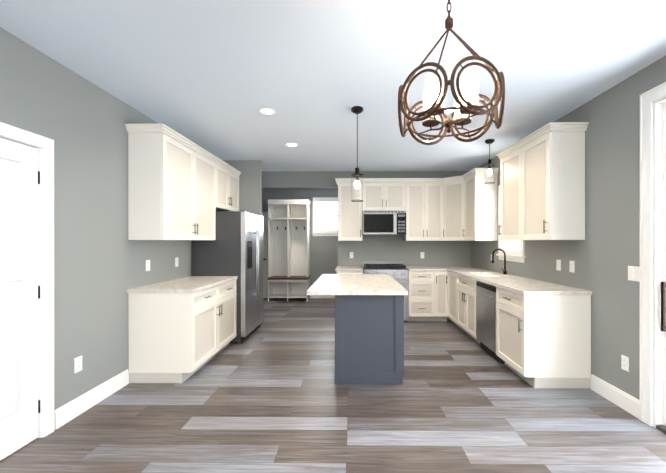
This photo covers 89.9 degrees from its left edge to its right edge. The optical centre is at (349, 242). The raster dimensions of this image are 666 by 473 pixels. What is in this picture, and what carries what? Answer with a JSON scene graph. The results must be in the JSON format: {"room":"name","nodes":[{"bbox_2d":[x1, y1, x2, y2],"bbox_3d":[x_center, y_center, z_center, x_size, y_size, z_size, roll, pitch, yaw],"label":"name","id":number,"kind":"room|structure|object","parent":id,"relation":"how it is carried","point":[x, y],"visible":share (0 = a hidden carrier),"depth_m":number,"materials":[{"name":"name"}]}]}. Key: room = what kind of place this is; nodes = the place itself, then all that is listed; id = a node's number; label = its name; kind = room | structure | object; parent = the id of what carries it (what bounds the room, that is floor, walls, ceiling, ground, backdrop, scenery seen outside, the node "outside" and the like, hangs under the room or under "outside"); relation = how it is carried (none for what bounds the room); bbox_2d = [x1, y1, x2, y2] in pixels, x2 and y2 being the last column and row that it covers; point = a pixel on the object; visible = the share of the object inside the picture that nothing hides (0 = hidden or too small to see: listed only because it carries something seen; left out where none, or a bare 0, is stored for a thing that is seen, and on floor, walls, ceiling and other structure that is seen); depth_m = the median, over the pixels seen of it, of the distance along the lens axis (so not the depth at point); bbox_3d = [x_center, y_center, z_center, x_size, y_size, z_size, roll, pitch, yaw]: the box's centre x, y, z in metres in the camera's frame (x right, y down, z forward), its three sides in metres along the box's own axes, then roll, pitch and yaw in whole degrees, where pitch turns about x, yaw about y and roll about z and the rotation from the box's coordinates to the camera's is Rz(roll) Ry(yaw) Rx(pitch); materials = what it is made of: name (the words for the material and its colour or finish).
{"room":"kitchen","nodes":[
{"label":"kitchen","id":0,"kind":"room"},
{"bbox_2d":[0,27,191,409],"bbox_3d":[-2.208,0.016,3.461,0.120,2.700,3.920,0,0,1],"label":"wall","id":1,"kind":"structure","parent":0,"point":[100,258],"depth_m":2.72,"materials":[{"name":"grey paint"}]},
{"bbox_2d":[0,138,39,460],"bbox_3d":[-2.154,0.355,1.926,0.127,2.014,0.822,0,0,1],"label":"door","id":2,"kind":"structure","parent":1,"relation":"in","point":[19,292],"depth_m":2.20,"materials":[{"name":"white wood"}]},
{"bbox_2d":[0,122,53,437],"bbox_3d":[-2.210,0.315,1.921,0.144,2.107,0.974,0,0,1],"label":"door frame","id":3,"kind":"structure","parent":1,"relation":"attached to","point":[46,144],"depth_m":2.34,"materials":[{"name":"white wood"}]},
{"bbox_2d":[74,356,81,372],"bbox_3d":[-2.151,0.968,2.642,0.008,0.116,0.070,0,0,1],"label":"electrical outlet","id":4,"kind":"object","parent":1,"relation":"attached to","point":[77,364],"visible":1,"depth_m":2.63,"materials":[{"name":"white plastic"}]},
{"bbox_2d":[54,369,128,429],"bbox_3d":[-2.146,1.297,2.827,0.015,0.140,0.790,0,0,1],"label":"baseboard","id":5,"kind":"structure","parent":1,"relation":"attached to","point":[71,410],"depth_m":2.73,"materials":[{"name":"white wood"}]},
{"bbox_2d":[146,260,149,270],"bbox_3d":[-2.143,0.246,3.541,0.008,0.116,0.070,0,0,1],"label":"outlet","id":6,"kind":"object","parent":1,"relation":"attached to","point":[147,265],"visible":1,"depth_m":3.54,"materials":[{"name":"white plastic"}]},
{"bbox_2d":[125,124,196,203],"bbox_3d":[-1.960,-0.804,3.512,0.372,0.660,0.670,0,0,1],"label":"upper cabinet","id":7,"kind":"object","parent":1,"relation":"attached to","point":[180,187],"depth_m":3.23,"materials":[{"name":"beige wood"}]},
{"bbox_2d":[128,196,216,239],"bbox_3d":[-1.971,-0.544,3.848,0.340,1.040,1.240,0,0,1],"label":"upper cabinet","id":8,"kind":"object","parent":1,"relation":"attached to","point":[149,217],"depth_m":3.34,"materials":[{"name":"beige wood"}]},
{"bbox_2d":[197,145,220,207],"bbox_3d":[-1.955,-0.805,4.158,0.372,0.660,0.622,0,0,1],"label":"upper cabinet","id":9,"kind":"object","parent":1,"relation":"attached to","point":[208,165],"depth_m":4.27,"materials":[{"name":"beige wood"}]},
{"bbox_2d":[217,160,240,210],"bbox_3d":[-1.948,-0.806,4.937,0.372,0.660,0.936,0,0,1],"label":"upper cabinet","id":10,"kind":"object","parent":1,"relation":"attached to","point":[229,175],"depth_m":4.97,"materials":[{"name":"beige wood"}]},
{"bbox_2d":[222,160,261,325],"bbox_3d":[-2.235,0.013,5.481,1.550,2.700,0.120,0,0,1],"label":"wall","id":11,"kind":"structure","parent":0,"point":[250,188],"depth_m":5.42,"materials":[{"name":"grey paint"}]},
{"bbox_2d":[262,188,337,297],"bbox_3d":[-1.256,0.009,8.173,3.220,2.700,0.120,0,0,1],"label":"wall","id":12,"kind":"structure","parent":0,"point":[323,254],"depth_m":8.11,"materials":[{"name":"grey paint"}]},
{"bbox_2d":[262,215,267,297],"bbox_3d":[-2.377,0.341,8.060,0.784,2.026,0.121,0,0,1],"label":"door","id":13,"kind":"structure","parent":12,"relation":"in","point":[265,255],"depth_m":8.08,"materials":[{"name":"white wood"}]},
{"bbox_2d":[310,295,334,297],"bbox_3d":[-0.362,1.290,8.099,1.190,0.140,0.015,0,0,1],"label":"baseboard","id":14,"kind":"structure","parent":12,"relation":"attached to","point":[322,296],"depth_m":8.09,"materials":[{"name":"white wood"}]},
{"bbox_2d":[312,197,337,235],"bbox_3d":[-0.487,-0.621,8.081,0.860,0.940,0.042,0,0,1],"label":"window","id":15,"kind":"structure","parent":12,"relation":"in","point":[325,216],"depth_m":8.10,"materials":[{"name":"white glass"}]},
{"bbox_2d":[0,298,665,472],"bbox_3d":[-0.332,1.418,2.506,5.410,0.100,11.440,0,0,1],"label":"floor","id":16,"kind":"structure","parent":0,"point":[268,395],"depth_m":2.54,"materials":[{"name":"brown wood"}]},
{"bbox_2d":[127,276,237,382],"bbox_3d":[-1.825,0.910,3.839,0.637,0.912,1.260,0,0,1],"label":"base cabinet","id":17,"kind":"object","parent":16,"relation":"on","point":[181,330],"depth_m":3.23,"materials":[{"name":"beige wood"}]},
{"bbox_2d":[192,210,262,343],"bbox_3d":[-1.729,0.467,4.939,0.788,1.795,0.913,0,0,1],"label":"refrigerator","id":18,"kind":"object","parent":16,"relation":"on","point":[235,248],"visible":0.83,"depth_m":4.48,"materials":[{"name":"grey metal"}]},
{"bbox_2d":[267,199,310,300],"bbox_3d":[-1.419,0.185,7.881,0.941,2.350,0.460,0,0,1],"label":"hall tree","id":19,"kind":"object","parent":16,"relation":"on","point":[288,248],"visible":1,"depth_m":8.09,"materials":[{"name":"white wood"}]},
{"bbox_2d":[335,266,362,273],"bbox_3d":[-0.007,0.907,5.953,0.467,0.912,0.637,0,0,1],"label":"base cabinet","id":20,"kind":"object","parent":16,"relation":"on","point":[340,269],"depth_m":5.65,"materials":[{"name":"beige wood"}]},
{"bbox_2d":[331,287,407,383],"bbox_3d":[0.217,0.929,3.926,0.710,0.876,1.454,0,0,1],"label":"kitchen island","id":21,"kind":"object","parent":16,"relation":"on","point":[369,328],"depth_m":3.21,"materials":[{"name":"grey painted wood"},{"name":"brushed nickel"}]},
{"bbox_2d":[307,274,406,293],"bbox_3d":[0.076,0.471,3.916,0.940,0.040,1.630,0,0,1],"label":"island countertop","id":22,"kind":"structure","parent":21,"relation":"on","point":[326,283],"depth_m":3.48,"materials":[{"name":"beige stone"}]},
{"bbox_2d":[362,261,407,321],"bbox_3d":[0.614,0.860,5.914,0.760,1.005,0.694,0,0,1],"label":"range","id":23,"kind":"object","parent":16,"relation":"on","point":[397,271],"visible":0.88,"depth_m":5.64,"materials":[{"name":"silver metal"}]},
{"bbox_2d":[474,281,504,363],"bbox_3d":[1.921,0.936,4.034,0.652,0.859,0.597,0,0,1],"label":"dishwasher","id":24,"kind":"object","parent":16,"relation":"on","point":[485,315],"visible":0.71,"depth_m":4.00,"materials":[{"name":"silver metal"}]},
{"bbox_2d":[406,266,591,387],"bbox_3d":[1.631,0.909,4.677,1.281,0.912,3.159,0,0,1],"label":"base cabinet","id":25,"kind":"object","parent":16,"relation":"on","point":[543,334],"depth_m":3.21,"materials":[{"name":"beige wood"}]},
{"bbox_2d":[0,0,665,170],"bbox_3d":[-0.332,-1.382,2.502,5.410,0.100,11.440,0,0,1],"label":"ceiling","id":26,"kind":"structure","parent":0,"point":[213,77],"depth_m":2.45,"materials":[{"name":"white paint"}]},
{"bbox_2d":[259,108,275,114],"bbox_3d":[-0.839,-1.331,3.387,0.170,0.004,0.170,0,0,1],"label":"recessed light","id":27,"kind":"object","parent":26,"relation":"in","point":[267,111],"visible":1,"depth_m":3.39,"materials":[{"name":"white plastic"}]},
{"bbox_2d":[286,143,297,146],"bbox_3d":[-0.788,-1.333,4.556,0.170,0.004,0.170,0,0,1],"label":"recessed light","id":28,"kind":"object","parent":26,"relation":"in","point":[291,144],"visible":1,"depth_m":4.54,"materials":[{"name":"white plastic"}]},
{"bbox_2d":[351,106,362,201],"bbox_3d":[0.076,-0.872,3.319,0.124,0.924,0.124,0,0,1],"label":"pendant light","id":29,"kind":"object","parent":26,"relation":"hanging from","point":[357,110],"visible":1,"depth_m":3.31,"materials":[{"name":"black metal"}]},
{"bbox_2d":[398,0,504,144],"bbox_3d":[0.506,-0.944,1.695,0.541,0.774,0.536,0,0,1],"label":"chandelier","id":30,"kind":"object","parent":26,"relation":"hanging from","point":[434,108],"visible":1,"depth_m":1.60,"materials":[{"name":"brown metal"}]},
{"bbox_2d":[485,139,494,183],"bbox_3d":[1.830,-1.053,4.353,0.124,0.564,0.124,0,0,1],"label":"light","id":31,"kind":"object","parent":26,"relation":"hanging from","point":[489,142],"visible":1,"depth_m":4.33,"materials":[{"name":"black metal"}]},
{"bbox_2d":[262,171,470,265],"bbox_3d":[-0.297,0.012,6.334,5.170,2.700,0.120,0,0,1],"label":"wall","id":32,"kind":"structure","parent":0,"point":[398,248],"depth_m":6.27,"materials":[{"name":"grey paint"}]},
{"bbox_2d":[335,178,362,240],"bbox_3d":[-0.013,-0.583,6.083,0.483,1.110,0.372,0,0,1],"label":"upper cabinet","id":33,"kind":"object","parent":32,"relation":"attached to","point":[349,212],"depth_m":5.94,"materials":[{"name":"beige wood"}]},
{"bbox_2d":[363,178,406,240],"bbox_3d":[0.615,-0.583,6.077,0.773,1.110,0.372,0,0,1],"label":"upper cabinet","id":34,"kind":"object","parent":32,"relation":"attached to","point":[379,194],"depth_m":5.92,"materials":[{"name":"beige wood"}]},
{"bbox_2d":[362,211,405,234],"bbox_3d":[0.615,-0.348,6.033,0.762,0.421,0.458,0,0,1],"label":"microwave","id":35,"kind":"object","parent":34,"relation":"attached to","point":[383,222],"visible":1,"depth_m":5.84,"materials":[{"name":"silver metal"}]},
{"bbox_2d":[407,178,426,240],"bbox_3d":[1.169,-0.583,6.072,0.335,1.110,0.372,0,0,1],"label":"upper cabinet","id":36,"kind":"object","parent":32,"relation":"attached to","point":[416,187],"depth_m":5.93,"materials":[{"name":"beige wood"}]},
{"bbox_2d":[427,178,442,240],"bbox_3d":[1.505,-0.583,6.069,0.336,1.110,0.372,0,0,1],"label":"upper cabinet","id":37,"kind":"object","parent":32,"relation":"attached to","point":[434,185],"depth_m":5.93,"materials":[{"name":"beige wood"}]},
{"bbox_2d":[471,56,665,399],"bbox_3d":[2.323,0.016,3.600,0.120,2.700,5.540,0,0,1],"label":"wall","id":38,"kind":"structure","parent":0,"point":[604,254],"depth_m":2.90,"materials":[{"name":"grey paint"}]},
{"bbox_2d":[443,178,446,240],"bbox_3d":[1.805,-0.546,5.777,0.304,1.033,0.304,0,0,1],"label":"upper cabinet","id":39,"kind":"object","parent":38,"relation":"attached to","point":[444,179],"depth_m":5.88,"materials":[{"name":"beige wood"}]},
{"bbox_2d":[447,168,498,240],"bbox_3d":[1.971,-0.582,5.662,0.614,1.110,1.178,0,0,1],"label":"upper cabinet","id":40,"kind":"object","parent":38,"relation":"attached to","point":[471,202],"depth_m":5.24,"materials":[{"name":"beige wood"}]},
{"bbox_2d":[499,146,518,239],"bbox_3d":[2.094,-0.557,3.987,0.339,1.065,0.530,0,0,1],"label":"upper cabinet","id":41,"kind":"object","parent":38,"relation":"attached to","point":[509,226],"depth_m":4.01,"materials":[{"name":"beige wood"}]},
{"bbox_2d":[496,185,525,262],"bbox_3d":[2.249,-0.295,4.681,0.042,1.120,0.780,0,0,1],"label":"window","id":42,"kind":"structure","parent":38,"relation":"in","point":[514,250],"depth_m":4.72,"materials":[{"name":"white glass"}]},
{"bbox_2d":[519,126,586,239],"bbox_3d":[2.089,-0.556,3.457,0.339,1.065,0.530,0,0,1],"label":"upper cabinet","id":43,"kind":"object","parent":38,"relation":"attached to","point":[543,183],"depth_m":3.19,"materials":[{"name":"beige wood"}]},
{"bbox_2d":[556,260,560,270],"bbox_3d":[2.257,0.246,3.601,0.011,0.116,0.070,0,0,1],"label":"outlet","id":44,"kind":"object","parent":38,"relation":"attached to","point":[558,264],"visible":1,"depth_m":3.59,"materials":[{"name":"white plastic"}]},
{"bbox_2d":[569,261,574,272],"bbox_3d":[2.256,0.246,3.381,0.008,0.116,0.070,0,0,1],"label":"outlet","id":45,"kind":"object","parent":38,"relation":"attached to","point":[572,266],"visible":1,"depth_m":3.37,"materials":[{"name":"white plastic"}]},
{"bbox_2d":[590,374,638,418],"bbox_3d":[2.249,1.297,2.838,0.015,0.140,0.530,0,0,1],"label":"baseboard","id":46,"kind":"structure","parent":38,"relation":"attached to","point":[625,401],"depth_m":2.81,"materials":[{"name":"white wood"}]},
{"bbox_2d":[621,355,628,371],"bbox_3d":[2.251,0.987,2.722,0.008,0.116,0.070,0,0,1],"label":"electrical outlet","id":47,"kind":"object","parent":38,"relation":"attached to","point":[625,363],"visible":1,"depth_m":2.71,"materials":[{"name":"white plastic"}]},
{"bbox_2d":[628,266,639,281],"bbox_3d":[2.248,0.248,2.621,0.011,0.116,0.140,0,0,1],"label":"light switch","id":48,"kind":"object","parent":38,"relation":"attached to","point":[633,273],"visible":0.85,"depth_m":2.63,"materials":[{"name":"white plastic"}]},
{"bbox_2d":[639,82,665,433],"bbox_3d":[2.293,0.118,1.656,0.142,2.502,1.814,0,0,1],"label":"door frame","id":49,"kind":"structure","parent":38,"relation":"attached to","point":[649,98],"depth_m":2.47,"materials":[{"name":"white wood"}]}
]}

